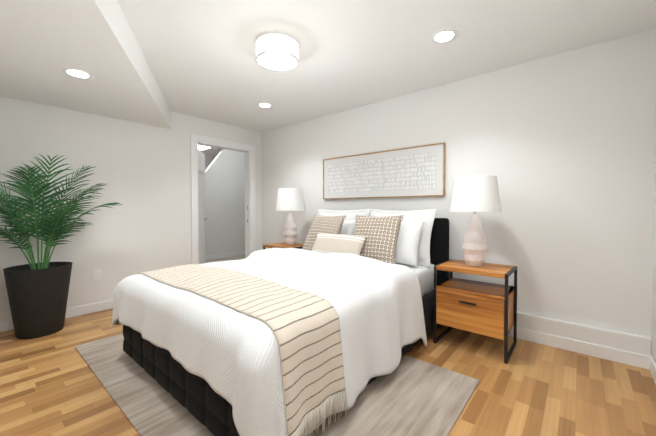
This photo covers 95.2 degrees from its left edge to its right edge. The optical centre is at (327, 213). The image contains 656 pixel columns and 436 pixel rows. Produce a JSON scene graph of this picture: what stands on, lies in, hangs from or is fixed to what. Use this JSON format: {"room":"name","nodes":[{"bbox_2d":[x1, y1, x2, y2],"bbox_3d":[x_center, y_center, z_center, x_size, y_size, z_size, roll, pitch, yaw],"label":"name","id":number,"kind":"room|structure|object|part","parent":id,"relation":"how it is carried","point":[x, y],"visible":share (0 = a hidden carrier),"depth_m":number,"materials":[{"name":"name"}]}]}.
{"room":"bedroom","nodes":[
{"label":"bedroom","id":0,"kind":"room"},
{"bbox_2d":[0,0,170,128],"bbox_3d":[-1.388,-1.173,2.148,3.050,0.250,1.760,1,1,40],"label":"ceiling","id":1,"kind":"structure","parent":0,"point":[43,43],"depth_m":2.07,"materials":[{"name":"paint"}]},
{"bbox_2d":[62,68,93,78],"bbox_3d":[-1.867,-1.046,2.240,0.184,0.006,0.184,1,1,40],"label":"recessed light","id":2,"kind":"object","parent":1,"relation":"in","point":[76,73],"visible":1,"depth_m":2.23,"materials":[{"name":"paint"}]},
{"bbox_2d":[0,96,261,320],"bbox_3d":[-2.150,-0.203,3.720,0.120,2.500,3.400,1,1,40],"label":"wall","id":3,"kind":"structure","parent":0,"point":[141,172],"depth_m":3.32,"materials":[{"name":"paint"}]},
{"bbox_2d":[0,299,112,331],"bbox_3d":[-2.472,1.005,3.252,0.014,0.100,2.000,1,1,40],"label":"baseboard","id":4,"kind":"structure","parent":3,"relation":"attached to","point":[6,325],"depth_m":3.12,"materials":[{"name":"paint"}]},
{"bbox_2d":[93,269,100,280],"bbox_3d":[-2.490,0.660,3.229,0.008,0.114,0.070,1,1,40],"label":"electrical outlet plate","id":5,"kind":"object","parent":3,"relation":"attached to","point":[96,274],"visible":1,"depth_m":3.23,"materials":[{"name":"white plastic"}]},
{"bbox_2d":[198,149,207,263],"bbox_3d":[-1.937,0.024,4.569,0.099,1.996,0.830,0,1,-12],"label":"door leaf","id":6,"kind":"structure","parent":3,"relation":"in","point":[201,203],"depth_m":4.68,"materials":[{"name":"paint"}]},
{"bbox_2d":[190,134,255,263],"bbox_3d":[-1.542,-0.019,4.433,0.145,2.110,1.030,1,1,40],"label":"door frame","id":7,"kind":"structure","parent":3,"relation":"attached to","point":[194,236],"depth_m":4.48,"materials":[{"name":"paint"}]},
{"bbox_3d":[-1.494,-1.033,4.377,0.020,0.080,0.870,1,1,40],"label":"door casing trim","id":8,"kind":"part","parent":7,"relation":"part of","materials":[{"name":"white wood"}]},
{"bbox_3d":[-1.547,-0.985,4.423,0.130,0.018,0.870,1,1,40],"label":"door jamb","id":9,"kind":"part","parent":7,"relation":"part of","materials":[{"name":"white wood"}]},
{"bbox_2d":[205,154,215,169],"bbox_3d":[-3.622,-0.257,7.141,0.120,2.500,4.340,1,1,40],"label":"wall","id":10,"kind":"structure","parent":0,"point":[209,159],"depth_m":7.69,"materials":[{"name":"paint"}]},
{"bbox_2d":[200,145,221,155],"bbox_3d":[-2.348,-1.540,6.048,3.450,0.100,4.340,1,1,40],"label":"ceiling","id":11,"kind":"structure","parent":0,"point":[214,151],"depth_m":7.19,"materials":[{"name":"paint"}]},
{"bbox_2d":[198,145,210,149],"bbox_3d":[-2.930,-1.494,6.748,0.420,0.011,0.380,1,1,40],"label":"recessed light","id":12,"kind":"object","parent":11,"relation":"in","point":[201,147],"visible":0.57,"depth_m":6.72,"materials":[{"name":"white"}]},
{"bbox_2d":[205,149,244,254],"bbox_3d":[-2.545,-0.250,6.712,0.120,2.500,3.370,1,1,40],"label":"wall","id":13,"kind":"structure","parent":0,"point":[225,200],"depth_m":6.86,"materials":[{"name":"white paint"}]},
{"bbox_2d":[205,251,244,259],"bbox_3d":[-2.465,0.950,6.722,0.014,0.100,3.280,1,1,40],"label":"baseboard","id":14,"kind":"structure","parent":13,"relation":"attached to","point":[222,255],"depth_m":6.83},
{"bbox_2d":[0,255,655,435],"bbox_3d":[-1.017,1.070,4.185,7.940,0.060,5.540,1,1,40],"label":"floor","id":15,"kind":"structure","parent":0,"point":[51,385],"depth_m":1.85,"materials":[{"name":"laminate"}]},
{"bbox_2d":[0,154,121,338],"bbox_3d":[-2.430,0.282,2.647,0.772,1.562,1.076,1,1,40],"label":"plant","id":16,"kind":"object","parent":15,"relation":"on","point":[37,292],"visible":0.98,"depth_m":2.58,"materials":[{"name":"green plant"}]},
{"bbox_3d":[-2.577,0.763,2.683,0.417,0.599,0.448,1,1,40],"label":"pot","id":17,"kind":"part","parent":16,"relation":"part of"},
{"bbox_2d":[75,334,478,435],"bbox_3d":[-0.523,1.066,2.155,2.590,0.012,1.570,1,1,40],"label":"rug","id":18,"kind":"object","parent":15,"relation":"on","point":[409,396],"visible":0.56,"depth_m":1.71,"materials":[{"name":"fabric"}]},
{"bbox_2d":[112,209,448,435],"bbox_3d":[-0.189,0.512,2.526,1.804,1.107,2.328,1,1,40],"label":"bed","id":19,"kind":"object","parent":15,"relation":"on","point":[334,315],"visible":1,"depth_m":1.68,"materials":[{"name":"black fabric"}]},
{"bbox_2d":[138,264,344,435],"bbox_3d":[-0.705,0.645,1.905,1.767,0.477,0.398,1,1,40],"label":"throw","id":20,"kind":"object","parent":19,"relation":"on","point":[304,328],"depth_m":1.44,"materials":[{"name":"beige fabric"}]},
{"bbox_2d":[340,220,354,234],"bbox_3d":[0.031,0.259,3.359,0.660,0.420,0.163,1,-21,43],"label":"pillow","id":21,"kind":"object","parent":19,"relation":"on","point":[348,226],"depth_m":3.18,"materials":[{"name":"white fabric"}]},
{"bbox_3d":[0.419,0.864,2.051,0.070,0.320,2.110,1,1,40],"label":"rail","id":22,"kind":"part","parent":19,"relation":"part of","materials":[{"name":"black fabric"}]},
{"bbox_2d":[395,222,424,266],"bbox_3d":[0.580,0.266,2.894,0.660,0.420,0.164,1,-21,38],"label":"pillow","id":23,"kind":"object","parent":19,"relation":"on","point":[411,236],"depth_m":2.72,"materials":[{"name":"white fabric"}]},
{"bbox_3d":[-0.178,0.626,2.557,1.480,0.280,2.100,1,1,40],"label":"mattress","id":24,"kind":"part","parent":19,"relation":"part of","materials":[{"name":"white fabric"}]},
{"bbox_3d":[0.526,0.518,3.392,1.640,0.970,0.083,1,1,40],"label":"headboard","id":25,"kind":"part","parent":19,"relation":"part of","materials":[{"name":"black fabric"}]},
{"bbox_2d":[263,242,303,248],"bbox_3d":[-0.521,0.723,3.899,0.530,0.640,0.441,1,1,40],"label":"nightstand","id":26,"kind":"object","parent":15,"relation":"on","point":[284,245],"visible":0.23,"depth_m":3.82,"materials":[{"name":"brown wood"}]},
{"bbox_2d":[276,188,304,244],"bbox_3d":[-0.485,0.039,3.884,0.380,0.723,0.380,1,1,40],"label":"table lamp","id":27,"kind":"object","parent":26,"relation":"on","point":[290,199],"visible":1,"depth_m":3.77,"materials":[{"name":"beige ceramic"}]},
{"bbox_3d":[-0.485,-0.182,3.881,0.380,0.280,0.380,1,1,40],"label":"lamp shade","id":28,"kind":"part","parent":27,"relation":"part of","materials":[{"name":"fabric"}]},
{"bbox_2d":[434,259,516,363],"bbox_3d":[1.200,0.746,2.450,0.530,0.640,0.441,1,1,40],"label":"nightstand","id":29,"kind":"object","parent":15,"relation":"on","point":[485,308],"visible":0.98,"depth_m":2.33,"materials":[{"name":"brown wood"}]},
{"bbox_3d":[1.065,0.680,2.289,0.120,0.014,0.022,1,1,40],"label":"handle","id":30,"kind":"part","parent":29,"relation":"part of","materials":[{"name":"black metal"}]},
{"bbox_3d":[1.080,0.760,2.308,0.486,0.283,0.024,1,1,40],"label":"drawer","id":31,"kind":"part","parent":29,"relation":"part of","materials":[{"name":"brown wood"}]},
{"bbox_2d":[450,175,501,266],"bbox_3d":[1.206,0.062,2.461,0.380,0.723,0.380,1,1,40],"label":"table lamp","id":32,"kind":"object","parent":29,"relation":"on","point":[474,194],"visible":1,"depth_m":2.36,"materials":[{"name":"beige ceramic"}]},
{"bbox_3d":[1.206,-0.160,2.458,0.380,0.280,0.380,1,1,40],"label":"lamp shade","id":33,"kind":"part","parent":32,"relation":"part of","materials":[{"name":"fabric"}]},
{"bbox_2d":[117,0,655,132],"bbox_3d":[-0.432,-1.329,2.256,4.610,0.100,3.400,1,1,40],"label":"ceiling","id":34,"kind":"structure","parent":0,"point":[200,56],"depth_m":2.25,"materials":[{"name":"paint"}]},
{"bbox_2d":[257,103,272,107],"bbox_3d":[-0.756,-1.298,3.588,0.184,0.006,0.184,1,1,40],"label":"recessed light","id":35,"kind":"object","parent":34,"relation":"in","point":[265,105],"visible":1,"depth_m":3.59,"materials":[{"name":"paint"}]},
{"bbox_2d":[256,32,298,71],"bbox_3d":[-0.378,-1.209,2.252,0.322,0.140,0.322,1,1,40],"label":"flush-mount light","id":36,"kind":"object","parent":34,"relation":"attached to","point":[277,52],"visible":1,"depth_m":2.16,"materials":[{"name":"white glass"}]},
{"bbox_2d":[257,52,297,68],"bbox_3d":[-0.378,-1.157,2.252,0.306,0.004,0.306,1,1,40],"label":"diffuser","id":37,"kind":"object","parent":36,"relation":"attached to","point":[267,60],"depth_m":2.26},
{"bbox_2d":[431,29,457,43],"bbox_3d":[0.836,-1.275,2.156,0.184,0.006,0.184,1,1,40],"label":"recessed light","id":38,"kind":"object","parent":34,"relation":"in","point":[443,36],"visible":1,"depth_m":2.15,"materials":[{"name":"paint"}]},
{"bbox_2d":[261,28,655,336],"bbox_3d":[0.624,-0.200,3.529,4.610,2.500,0.120,1,1,40],"label":"wall","id":39,"kind":"structure","parent":0,"point":[560,146],"depth_m":2.48,"materials":[{"name":"paint"}]},
{"bbox_2d":[323,142,445,199],"bbox_3d":[0.551,-0.449,3.485,1.590,0.530,0.032,1,1,40],"label":"framed artwork","id":40,"kind":"object","parent":39,"relation":"attached to","point":[417,171],"visible":0.92,"depth_m":3.36,"materials":[{"name":"white paper"}]},
{"bbox_2d":[513,312,651,355],"bbox_3d":[0.571,0.944,3.484,4.370,0.215,0.045,1,1,40],"label":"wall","id":41,"kind":"structure","parent":39,"relation":"attached to","point":[631,342],"depth_m":2.27,"materials":[{"name":"paint"}]},
{"bbox_2d":[508,326,648,369],"bbox_3d":[0.552,1.004,3.462,4.370,0.095,0.014,1,1,40],"label":"baseboard","id":42,"kind":"structure","parent":41,"relation":"attached to","point":[612,354],"depth_m":2.28,"materials":[{"name":"paint"}]},
{"bbox_2d":[651,87,655,362],"bbox_3d":[1.286,-0.082,0.830,0.120,2.350,3.400,1,1,40],"label":"wall","id":43,"kind":"structure","parent":0,"point":[653,327],"depth_m":2.04,"materials":[{"name":"paint"}]},
{"bbox_2d":[649,355,655,383],"bbox_3d":[1.234,1.042,0.891,0.014,0.100,3.160,1,1,40],"label":"baseboard","id":44,"kind":"structure","parent":43,"relation":"attached to","point":[652,366],"depth_m":1.97,"materials":[{"name":"paint"}]}
]}

